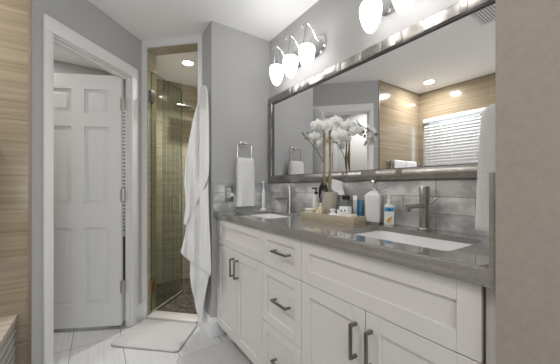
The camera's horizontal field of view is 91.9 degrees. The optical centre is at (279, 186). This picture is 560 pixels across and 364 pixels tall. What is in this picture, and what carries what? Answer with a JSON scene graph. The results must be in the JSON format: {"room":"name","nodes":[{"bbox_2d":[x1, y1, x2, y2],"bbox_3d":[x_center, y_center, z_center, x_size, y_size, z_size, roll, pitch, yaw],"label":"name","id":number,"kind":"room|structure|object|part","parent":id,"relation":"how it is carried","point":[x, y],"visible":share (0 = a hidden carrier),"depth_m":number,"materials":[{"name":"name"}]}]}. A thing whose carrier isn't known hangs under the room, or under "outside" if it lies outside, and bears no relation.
{"room":"bathroom","nodes":[
{"label":"bathroom","id":0,"kind":"room"},
{"bbox_2d":[32,0,141,363],"bbox_3d":[-1.383,-0.060,1.960,0.167,2.440,0.898,0,0,11],"label":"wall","id":1,"kind":"structure","parent":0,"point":[83,17],"depth_m":1.57,"materials":[{"name":"grey paint"}]},
{"bbox_2d":[138,302,142,321],"bbox_3d":[-1.216,1.087,2.353,0.013,0.145,0.062,0,0,11],"label":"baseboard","id":2,"kind":"structure","parent":1,"relation":"attached to","point":[140,305],"depth_m":2.35,"materials":[{"name":"white paint"}]},
{"bbox_2d":[54,60,125,230],"bbox_3d":[-2.398,-0.060,2.727,1.710,2.440,0.115,0,0,-34],"label":"wall","id":3,"kind":"structure","parent":0,"point":[59,67],"depth_m":2.87,"materials":[{"name":"grey paint"}]},
{"bbox_2d":[123,110,125,279],"bbox_3d":[-1.816,0.110,3.031,0.195,2.100,0.025,0,0,-34],"label":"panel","id":4,"kind":"object","parent":3,"relation":"attached to","point":[124,118],"visible":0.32,"depth_m":3.06,"materials":[{"name":"white paint"}]},
{"bbox_2d":[54,73,125,328],"bbox_3d":[-1.610,0.113,2.191,0.685,2.034,0.037,0,0,-7],"label":"door","id":5,"kind":"structure","parent":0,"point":[90,195],"depth_m":2.18,"materials":[{"name":"white paint"}]},
{"bbox_3d":[-1.762,-0.691,2.173,0.177,0.187,0.030,0,0,-7],"label":"raised panel","id":6,"kind":"part","parent":5,"relation":"part of","materials":[{"name":"white paint"}]},
{"bbox_3d":[-1.762,-0.172,2.173,0.177,0.619,0.030,0,0,-7],"label":"raised panel","id":7,"kind":"part","parent":5,"relation":"part of","materials":[{"name":"white paint"}]},
{"bbox_3d":[-1.762,0.637,2.173,0.177,0.605,0.030,0,0,-7],"label":"raised panel","id":8,"kind":"part","parent":5,"relation":"part of","materials":[{"name":"white paint"}]},
{"bbox_3d":[-1.487,-0.691,2.205,0.177,0.187,0.030,0,0,-7],"label":"raised panel","id":9,"kind":"part","parent":5,"relation":"part of","materials":[{"name":"white paint"}]},
{"bbox_3d":[-1.487,-0.172,2.205,0.177,0.619,0.030,0,0,-7],"label":"raised panel","id":10,"kind":"part","parent":5,"relation":"part of","materials":[{"name":"white paint"}]},
{"bbox_3d":[-1.487,0.637,2.205,0.177,0.605,0.030,0,0,-7],"label":"raised panel","id":11,"kind":"part","parent":5,"relation":"part of","materials":[{"name":"white paint"}]},
{"bbox_2d":[0,0,269,363],"bbox_3d":[-1.138,-0.060,1.745,2.454,2.440,0.125,0,0,-34],"label":"wall","id":12,"kind":"structure","parent":0,"point":[13,13],"depth_m":1.49,"materials":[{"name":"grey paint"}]},
{"bbox_2d":[28,0,31,363],"bbox_3d":[-1.385,-0.060,1.499,0.014,2.440,0.007,0,0,-34],"label":"trim","id":13,"kind":"structure","parent":12,"relation":"attached to","point":[29,1],"depth_m":1.50,"materials":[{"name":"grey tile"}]},
{"bbox_2d":[43,14,137,363],"bbox_3d":[-1.336,0.079,1.952,0.108,2.162,0.770,0,0,11],"label":"door frame","id":14,"kind":"structure","parent":12,"relation":"attached to","point":[51,27],"depth_m":1.74,"materials":[{"name":"white paint"}]},
{"bbox_2d":[210,317,224,337],"bbox_3d":[-0.485,1.086,2.110,0.120,0.148,0.013,0,0,-34],"label":"baseboard","id":15,"kind":"structure","parent":12,"relation":"attached to","point":[215,329],"depth_m":2.09,"materials":[{"name":"white paint"}]},
{"bbox_2d":[225,185,232,200],"bbox_3d":[-0.404,0.051,2.151,0.070,0.127,0.011,0,0,-34],"label":"wall outlet","id":16,"kind":"object","parent":12,"relation":"attached to","point":[228,188],"visible":0.98,"depth_m":2.14,"materials":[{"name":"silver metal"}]},
{"bbox_2d":[227,188,230,197],"bbox_3d":[-0.403,0.051,2.150,0.032,0.077,0.004,0,0,-34],"label":"socket","id":17,"kind":"object","parent":16,"relation":"attached to","point":[228,189],"depth_m":2.14,"materials":[{"name":"grey plastic"}]},
{"bbox_2d":[213,183,268,211],"bbox_3d":[-0.300,0.080,2.235,0.517,0.224,0.012,0,0,-34],"label":"trim","id":18,"kind":"structure","parent":12,"relation":"attached to","point":[219,203],"depth_m":2.17,"materials":[{"name":"grey tile"}]},
{"bbox_2d":[237,141,251,157],"bbox_3d":[-0.298,-0.282,2.208,0.139,0.180,0.060,0,0,-34],"label":"towel ring","id":19,"kind":"object","parent":12,"relation":"attached to","point":[242,144],"visible":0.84,"depth_m":2.21,"materials":[{"name":"silver metal"}]},
{"bbox_2d":[54,278,246,363],"bbox_3d":[-0.533,1.214,0.786,2.800,0.132,5.600,0,0,-34],"label":"floor","id":20,"kind":"structure","parent":0,"point":[84,345],"depth_m":2.03,"materials":[{"name":"tile"}]},
{"bbox_2d":[0,314,17,363],"bbox_3d":[-1.293,0.919,0.535,0.834,0.482,1.697,0,0,-34],"label":"bathtub","id":21,"kind":"object","parent":20,"relation":"on","point":[7,323],"visible":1,"depth_m":1.36,"materials":[{"name":"tile"}]},
{"bbox_2d":[111,319,196,352],"bbox_3d":[-0.946,1.151,2.119,0.535,0.018,0.395,0,0,9],"label":"bath mat","id":22,"kind":"object","parent":20,"relation":"on","point":[148,334],"visible":1,"depth_m":2.07,"materials":[{"name":"white fabric"}]},
{"bbox_2d":[177,340,251,363],"bbox_3d":[-0.355,1.151,1.659,0.395,0.017,0.645,0,0,-34],"label":"bath mat","id":23,"kind":"object","parent":20,"relation":"on","point":[226,352],"visible":1,"depth_m":1.83,"materials":[{"name":"white fabric"}]},
{"bbox_2d":[217,218,262,363],"bbox_3d":[-0.110,0.697,1.939,0.531,0.926,0.712,0,0,-34],"label":"vanity cabinet","id":24,"kind":"object","parent":20,"relation":"on","point":[239,246],"visible":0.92,"depth_m":1.75,"materials":[{"name":"white paint"}]},
{"bbox_3d":[-0.377,0.736,1.941,0.020,0.614,0.339,0,0,-34],"label":"door","id":25,"kind":"part","parent":24,"relation":"part of","materials":[{"name":"white paint"}]},
{"bbox_3d":[-0.322,0.539,1.810,0.036,0.122,0.011,0,0,-34],"label":"handle","id":26,"kind":"part","parent":24,"relation":"part of","materials":[{"name":"silver metal"}]},
{"bbox_3d":[-0.287,0.539,1.758,0.036,0.122,0.011,0,0,-34],"label":"handle","id":27,"kind":"part","parent":24,"relation":"part of","materials":[{"name":"silver metal"}]},
{"bbox_3d":[-0.186,0.736,1.660,0.020,0.614,0.335,0,0,-34],"label":"door","id":28,"kind":"part","parent":24,"relation":"part of","materials":[{"name":"white paint"}]},
{"bbox_2d":[262,230,301,363],"bbox_3d":[0.188,0.697,1.499,0.531,0.926,0.345,0,0,-34],"label":"drawers","id":29,"kind":"object","parent":20,"relation":"on","point":[281,254],"visible":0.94,"depth_m":1.36,"materials":[{"name":"white paint"}]},
{"bbox_3d":[0.001,0.578,1.334,0.036,0.011,0.131,0,0,-34],"label":"handle","id":30,"kind":"part","parent":29,"relation":"part of","materials":[{"name":"silver metal"}]},
{"bbox_3d":[0.001,0.327,1.334,0.036,0.011,0.131,0,0,-34],"label":"handle","id":31,"kind":"part","parent":29,"relation":"part of","materials":[{"name":"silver metal"}]},
{"bbox_3d":[0.006,0.890,1.375,0.020,0.305,0.345,0,0,-34],"label":"drawer","id":32,"kind":"part","parent":29,"relation":"part of","materials":[{"name":"white paint"}]},
{"bbox_3d":[0.006,0.582,1.375,0.020,0.306,0.345,0,0,-34],"label":"drawer","id":33,"kind":"part","parent":29,"relation":"part of","materials":[{"name":"white paint"}]},
{"bbox_3d":[0.006,0.331,1.375,0.020,0.189,0.345,0,0,-34],"label":"drawer","id":34,"kind":"part","parent":29,"relation":"part of","materials":[{"name":"white paint"}]},
{"bbox_2d":[302,240,494,363],"bbox_3d":[0.490,0.697,1.054,0.531,0.926,0.724,0,0,-34],"label":"vanity cabinet","id":35,"kind":"object","parent":20,"relation":"on","point":[357,309],"visible":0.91,"depth_m":0.87,"materials":[{"name":"white paint"}]},
{"bbox_3d":[0.203,0.736,1.085,0.020,0.614,0.350,0,0,-34],"label":"door","id":36,"kind":"part","parent":35,"relation":"part of","materials":[{"name":"white paint"}]},
{"bbox_3d":[0.257,0.543,0.956,0.036,0.125,0.011,0,0,-34],"label":"handle","id":37,"kind":"part","parent":35,"relation":"part of","materials":[{"name":"silver metal"}]},
{"bbox_2d":[213,209,494,289],"bbox_3d":[0.199,0.213,1.499,0.513,0.042,1.790,0,0,-34],"label":"countertop","id":38,"kind":"structure","parent":35,"relation":"on","point":[469,264],"depth_m":0.98,"materials":[{"name":"grey stone"}]},
{"bbox_2d":[229,193,259,210],"bbox_3d":[-0.282,0.119,2.188,0.258,0.143,0.046,0,0,-23],"label":"cord","id":39,"kind":"object","parent":38,"relation":"on","point":[230,194],"visible":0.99,"depth_m":2.15,"materials":[{"name":"white plastic"}]},
{"bbox_2d":[260,181,266,209],"bbox_3d":[-0.135,0.072,2.222,0.052,0.240,0.052,0,0,-34],"label":"electric toothbrush","id":40,"kind":"object","parent":38,"relation":"on","point":[263,190],"visible":0.99,"depth_m":2.21,"materials":[{"name":"white plastic"}]},
{"bbox_3d":[-0.135,0.095,2.222,0.033,0.150,0.032,0,0,-34],"label":"handle","id":41,"kind":"part","parent":40,"relation":"part of","materials":[{"name":"white plastic"}]},
{"bbox_2d":[252,214,290,217],"bbox_3d":[-0.071,0.282,1.897,0.328,0.139,0.480,0,0,-34],"label":"sink","id":42,"kind":"object","parent":38,"relation":"in","point":[257,215],"visible":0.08,"depth_m":2.10,"materials":[{"name":"white ceramic"}]},
{"bbox_2d":[274,187,294,212],"bbox_3d":[0.024,0.095,2.016,0.162,0.194,0.077,0,0,-17],"label":"faucet","id":43,"kind":"object","parent":38,"relation":"on","point":[289,189],"visible":1,"depth_m":2.02,"materials":[{"name":"silver metal"}]},
{"bbox_3d":[0.007,0.088,1.998,0.124,0.032,0.022,0,0,-34],"label":"spout","id":44,"kind":"part","parent":43,"relation":"part of","materials":[{"name":"silver metal"}]},
{"bbox_2d":[312,188,319,207],"bbox_3d":[0.238,0.098,1.822,0.061,0.187,0.048,0,0,-34],"label":"lotion bottle","id":45,"kind":"object","parent":38,"relation":"on","point":[316,200],"visible":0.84,"depth_m":1.81,"materials":[{"name":"white plastic"}]},
{"bbox_2d":[302,115,364,212],"bbox_3d":[0.288,-0.114,1.613,0.149,0.611,0.445,0,0,-34],"label":"potted orchid","id":46,"kind":"object","parent":38,"relation":"on","point":[330,199],"visible":1,"depth_m":1.60,"materials":[{"name":"beige plant"}]},
{"bbox_3d":[0.298,-0.272,1.623,0.405,0.267,0.024,0,0,42],"label":"flower stem","id":47,"kind":"part","parent":46,"relation":"part of","materials":[{"name":"green"}]},
{"bbox_3d":[0.269,-0.141,1.656,0.015,0.368,0.016,0,0,-34],"label":"flower stem","id":48,"kind":"part","parent":46,"relation":"part of","materials":[{"name":"green"}]},
{"bbox_3d":[0.306,0.112,1.637,0.092,0.160,0.092,0,0,-34],"label":"pot","id":49,"kind":"part","parent":46,"relation":"part of","materials":[{"name":"beige ceramic"}]},
{"bbox_2d":[301,211,365,225],"bbox_3d":[0.280,0.171,1.507,0.095,0.042,0.410,0,0,-34],"label":"tray","id":50,"kind":"object","parent":38,"relation":"on","point":[325,217],"visible":0.9,"depth_m":1.42,"materials":[{"name":"beige wood"}]},
{"bbox_2d":[318,203,322,213],"bbox_3d":[0.238,0.140,1.598,0.026,0.090,0.026,0,0,-34],"label":"bottle","id":51,"kind":"object","parent":50,"relation":"on","point":[320,209],"visible":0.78,"depth_m":1.59,"materials":[{"name":"beige plastic"}]},
{"bbox_2d":[329,209,335,214],"bbox_3d":[0.290,0.153,1.488,0.047,0.064,0.060,0,0,-34],"label":"soap","id":52,"kind":"object","parent":50,"relation":"on","point":[331,210],"visible":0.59,"depth_m":1.48,"materials":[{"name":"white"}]},
{"bbox_2d":[339,206,351,214],"bbox_3d":[0.349,0.145,1.448,0.031,0.080,0.061,0,0,-34],"label":"carton","id":53,"kind":"object","parent":50,"relation":"on","point":[346,210],"visible":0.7,"depth_m":1.43,"materials":[{"name":"white cardboard"}]},
{"bbox_3d":[0.178,0.164,1.622,0.039,0.039,0.075,0,0,-34],"label":"rolled washcloth","id":54,"kind":"object","parent":50,"relation":"on","visible":0},
{"bbox_2d":[305,208,315,210],"bbox_3d":[0.189,0.136,1.631,0.058,0.016,0.064,0,0,-34],"label":"soap bar","id":55,"kind":"object","parent":54,"relation":"on","point":[306,209],"visible":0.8,"depth_m":1.61,"materials":[{"name":"beige"}]},
{"bbox_2d":[331,179,352,213],"bbox_3d":[0.377,0.071,1.594,0.068,0.241,0.152,0,0,-34],"label":"tissue box","id":56,"kind":"object","parent":38,"relation":"on","point":[336,186],"visible":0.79,"depth_m":1.62,"materials":[{"name":"grey plastic"}]},
{"bbox_2d":[342,195,349,199],"bbox_3d":[0.371,0.119,1.526,0.043,0.145,0.043,0,0,-34],"label":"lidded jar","id":57,"kind":"object","parent":38,"relation":"on","point":[344,197],"visible":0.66,"depth_m":1.51,"materials":[{"name":"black plastic"}]},
{"bbox_2d":[365,180,382,224],"bbox_3d":[0.487,0.079,1.406,0.078,0.225,0.078,0,0,32],"label":"soap dispenser","id":58,"kind":"object","parent":38,"relation":"on","point":[373,198],"visible":0.98,"depth_m":1.38,"materials":[{"name":"white ceramic"}]},
{"bbox_2d":[383,189,394,225],"bbox_3d":[0.541,0.102,1.350,0.054,0.180,0.034,0,0,23],"label":"hand soap bottle","id":59,"kind":"object","parent":38,"relation":"on","point":[389,210],"visible":1,"depth_m":1.34,"materials":[{"name":"white plastic"}]},
{"bbox_2d":[355,230,472,250],"bbox_3d":[0.493,0.282,1.065,0.328,0.139,0.480,0,0,-34],"label":"sink","id":60,"kind":"object","parent":38,"relation":"in","point":[438,244],"visible":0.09,"depth_m":1.17,"materials":[{"name":"white ceramic"}]},
{"bbox_2d":[405,186,437,230],"bbox_3d":[0.593,0.095,1.177,0.162,0.194,0.077,0,0,-17],"label":"faucet","id":61,"kind":"object","parent":38,"relation":"on","point":[424,191],"visible":1,"depth_m":1.18,"materials":[{"name":"silver metal"}]},
{"bbox_3d":[0.576,0.088,1.159,0.124,0.032,0.022,0,0,-34],"label":"spout","id":62,"kind":"part","parent":61,"relation":"part of","materials":[{"name":"silver metal"}]},
{"bbox_3d":[0.420,0.132,1.462,0.051,0.120,0.051,0,0,-34],"label":"cup","id":63,"kind":"object","parent":38,"relation":"on","visible":0},
{"bbox_2d":[353,195,356,213],"bbox_3d":[0.406,0.117,1.465,0.024,0.140,0.024,0,0,6],"label":"tube","id":64,"kind":"object","parent":63,"relation":"in","point":[354,196],"visible":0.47,"depth_m":1.46,"materials":[{"name":"white plastic"}]},
{"bbox_2d":[359,200,362,215],"bbox_3d":[0.434,0.131,1.459,0.022,0.113,0.022,0,0,6],"label":"tube","id":65,"kind":"object","parent":63,"relation":"in","point":[360,202],"visible":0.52,"depth_m":1.45,"materials":[{"name":"blue plastic"}]},
{"bbox_3d":[0.294,0.543,0.901,0.036,0.125,0.011,0,0,-34],"label":"handle","id":66,"kind":"part","parent":35,"relation":"part of","materials":[{"name":"silver metal"}]},
{"bbox_3d":[0.398,0.736,0.798,0.020,0.614,0.339,0,0,-34],"label":"door","id":67,"kind":"part","parent":35,"relation":"part of","materials":[{"name":"white paint"}]},
{"bbox_2d":[142,35,201,324],"bbox_3d":[-0.924,-0.060,2.395,0.571,2.440,0.130,0,0,11],"label":"wall","id":68,"kind":"structure","parent":0,"point":[195,38],"depth_m":2.38,"materials":[{"name":"white paint"}]},
{"bbox_2d":[149,90,181,312],"bbox_3d":[-1.097,0.048,2.658,0.086,2.159,0.530,0,0,8],"label":"glass shower door","id":69,"kind":"structure","parent":68,"relation":"attached to","point":[152,95],"depth_m":2.46,"materials":[{"name":"clear"}]},
{"bbox_3d":[-1.075,0.180,2.823,0.086,0.190,0.016,0,0,11],"label":"pull handle","id":70,"kind":"part","parent":69,"relation":"part of","materials":[{"name":"grey metal"}]},
{"bbox_2d":[147,310,197,323],"bbox_3d":[-0.924,1.145,2.380,0.472,0.030,0.120,0,0,11],"label":"trim","id":71,"kind":"structure","parent":68,"relation":"attached to","point":[156,315],"depth_m":2.36,"materials":[{"name":"white stone"}]},
{"bbox_2d":[147,43,197,315],"bbox_3d":[-0.920,-0.030,2.400,0.488,2.380,0.118,0,0,11],"label":"trim","id":72,"kind":"structure","parent":68,"relation":"attached to","point":[152,53],"depth_m":2.42,"materials":[{"name":"tile"}]},
{"bbox_2d":[156,79,197,283],"bbox_3d":[-1.333,-0.060,3.361,0.964,2.440,0.100,0,0,-34],"label":"wall","id":73,"kind":"structure","parent":0,"point":[189,94],"depth_m":3.37,"materials":[{"name":"tile"}]},
{"bbox_2d":[162,80,180,282],"bbox_3d":[-1.318,-0.060,3.307,0.220,2.440,0.006,0,0,-34],"label":"trim","id":74,"kind":"structure","parent":73,"relation":"attached to","point":[171,91],"depth_m":3.30,"materials":[{"name":"tile"}]},
{"bbox_2d":[172,101,195,111],"bbox_3d":[-1.156,-0.973,3.212,0.210,0.121,0.334,0,0,-34],"label":"shower head","id":75,"kind":"object","parent":73,"relation":"attached to","point":[179,106],"visible":1,"depth_m":3.15},
{"bbox_2d":[54,0,318,86],"bbox_3d":[-0.533,-1.340,0.786,2.800,0.120,5.600,0,0,-34],"label":"ceiling","id":76,"kind":"structure","parent":0,"point":[147,20],"depth_m":2.06,"materials":[{"name":"white paint"}]},
{"bbox_2d":[181,59,194,65],"bbox_3d":[-0.948,-1.275,2.790,0.144,0.008,0.144,0,0,-34],"label":"recessed light","id":77,"kind":"object","parent":76,"relation":"in","point":[186,62],"visible":1,"depth_m":2.78,"materials":[{"name":"white glass"}]},
{"bbox_2d":[202,21,211,317],"bbox_3d":[-0.566,-0.060,2.252,0.120,2.440,0.313,0,0,-34],"label":"wall","id":78,"kind":"structure","parent":0,"point":[207,34],"depth_m":2.13,"materials":[{"name":"grey paint"}]},
{"bbox_2d":[201,309,210,336],"bbox_3d":[-0.597,1.086,2.179,0.013,0.148,0.228,0,0,-34],"label":"baseboard","id":79,"kind":"structure","parent":78,"relation":"attached to","point":[205,319],"depth_m":2.17,"materials":[{"name":"white paint"}]},
{"bbox_3d":[-0.621,-0.795,2.188,0.042,0.040,0.040,0,0,-34],"label":"wall hook","id":80,"kind":"object","parent":78,"relation":"attached to","visible":0},
{"bbox_2d":[181,85,210,316],"bbox_3d":[-0.617,0.134,2.106,0.390,1.846,0.112,0,0,37],"label":"towel","id":81,"kind":"object","parent":80,"relation":"hanging from","point":[196,248],"visible":1,"depth_m":2.14,"materials":[{"name":"white fabric"}]},
{"bbox_2d":[235,157,254,206],"bbox_3d":[-0.281,-0.036,2.183,0.161,0.393,0.096,0,0,-34],"label":"hand towel","id":82,"kind":"object","parent":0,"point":[245,168],"visible":1,"depth_m":2.15,"materials":[{"name":"white fabric"}]},
{"bbox_2d":[270,0,476,182],"bbox_3d":[0.605,-0.060,1.467,0.120,2.440,5.450,0,0,-34],"label":"wall","id":83,"kind":"structure","parent":0,"point":[339,21],"depth_m":1.72,"materials":[{"name":"grey paint"}]},
{"bbox_2d":[269,23,326,85],"bbox_3d":[0.106,-0.917,1.928,0.188,0.304,0.463,0,0,-34],"label":"vanity light","id":84,"kind":"object","parent":83,"relation":"attached to","point":[304,56],"visible":1,"depth_m":1.86,"materials":[{"name":"white glass"}]},
{"bbox_3d":[-0.026,-0.838,2.052,0.109,0.145,0.109,0,0,-34],"label":"lamp shade","id":85,"kind":"part","parent":84,"relation":"part of","materials":[{"name":"white glass"}]},
{"bbox_3d":[0.007,-0.988,2.058,0.142,0.162,0.093,0,0,-11],"label":"arm","id":86,"kind":"part","parent":84,"relation":"part of","materials":[{"name":"silver metal"}]},
{"bbox_3d":[0.073,-0.838,1.905,0.109,0.145,0.109,0,0,-34],"label":"lamp shade","id":87,"kind":"part","parent":84,"relation":"part of","materials":[{"name":"white glass"}]},
{"bbox_3d":[0.092,-0.988,1.933,0.093,0.162,0.142,0,0,33],"label":"arm","id":88,"kind":"part","parent":84,"relation":"part of","materials":[{"name":"silver metal"}]},
{"bbox_3d":[0.173,-0.838,1.759,0.109,0.145,0.109,0,0,-34],"label":"lamp shade","id":89,"kind":"part","parent":84,"relation":"part of","materials":[{"name":"white glass"}]},
{"bbox_3d":[0.191,-0.988,1.787,0.093,0.162,0.142,0,0,33],"label":"arm","id":90,"kind":"part","parent":84,"relation":"part of","materials":[{"name":"silver metal"}]},
{"bbox_2d":[269,179,488,236],"bbox_3d":[0.407,0.080,1.641,0.012,0.224,1.766,0,0,-34],"label":"backsplash","id":91,"kind":"structure","parent":83,"relation":"attached to","point":[454,210],"depth_m":1.29,"materials":[{"name":"grey tile"}]},
{"bbox_2d":[268,0,494,182],"bbox_3d":[0.398,-0.400,1.635,0.030,0.731,1.750,0,0,-34],"label":"wall mirror","id":92,"kind":"object","parent":83,"relation":"attached to","point":[420,94],"visible":0.81,"depth_m":1.33,"materials":[{"name":"silver metal"}]},
{"bbox_3d":[-0.082,-0.400,2.333,0.017,0.618,0.056,0,0,-34],"label":"frame","id":93,"kind":"part","parent":92,"relation":"part of","materials":[{"name":"metal"}]},
{"bbox_3d":[0.394,-0.062,1.632,0.014,0.056,1.749,0,0,-34],"label":"frame","id":94,"kind":"part","parent":92,"relation":"part of","materials":[{"name":"metal"}]},
{"bbox_3d":[0.393,-0.737,1.632,0.017,0.056,1.749,0,0,-34],"label":"frame","id":95,"kind":"part","parent":92,"relation":"part of","materials":[{"name":"metal"}]},
{"bbox_2d":[359,0,415,33],"bbox_3d":[0.583,-0.917,1.224,0.188,0.304,0.463,0,0,-34],"label":"vanity light","id":96,"kind":"object","parent":83,"relation":"attached to","point":[370,11],"visible":1,"depth_m":1.31,"materials":[{"name":"white glass"}]},
{"bbox_3d":[0.451,-0.838,1.348,0.109,0.145,0.109,0,0,-34],"label":"lamp shade","id":97,"kind":"part","parent":96,"relation":"part of","materials":[{"name":"white glass"}]},
{"bbox_3d":[0.550,-0.838,1.202,0.109,0.145,0.109,0,0,-34],"label":"lamp shade","id":98,"kind":"part","parent":96,"relation":"part of","materials":[{"name":"white glass"}]},
{"bbox_2d":[495,0,559,363],"bbox_3d":[1.285,-0.060,-0.106,0.519,2.440,2.083,0,0,-34],"label":"wall","id":99,"kind":"structure","parent":0,"point":[527,32],"depth_m":0.57,"materials":[{"name":"beige paint"}]},
{"bbox_2d":[489,172,494,270],"bbox_3d":[0.694,0.080,0.760,0.503,0.225,0.014,0,0,-34],"label":"trim","id":100,"kind":"structure","parent":99,"relation":"attached to","point":[491,174],"depth_m":0.62,"materials":[{"name":"grey stone"}]},
{"bbox_3d":[0.705,-0.292,0.796,0.139,0.180,0.059,0,0,-34],"label":"towel ring","id":101,"kind":"object","parent":99,"relation":"attached to","visible":0},
{"bbox_2d":[475,104,494,232],"bbox_3d":[0.678,-0.053,0.836,0.143,0.383,0.100,0,0,-34],"label":"hand towel","id":102,"kind":"object","parent":101,"relation":"hanging from","point":[486,154],"visible":0.32,"depth_m":0.81,"materials":[{"name":"white fabric"}]}
]}

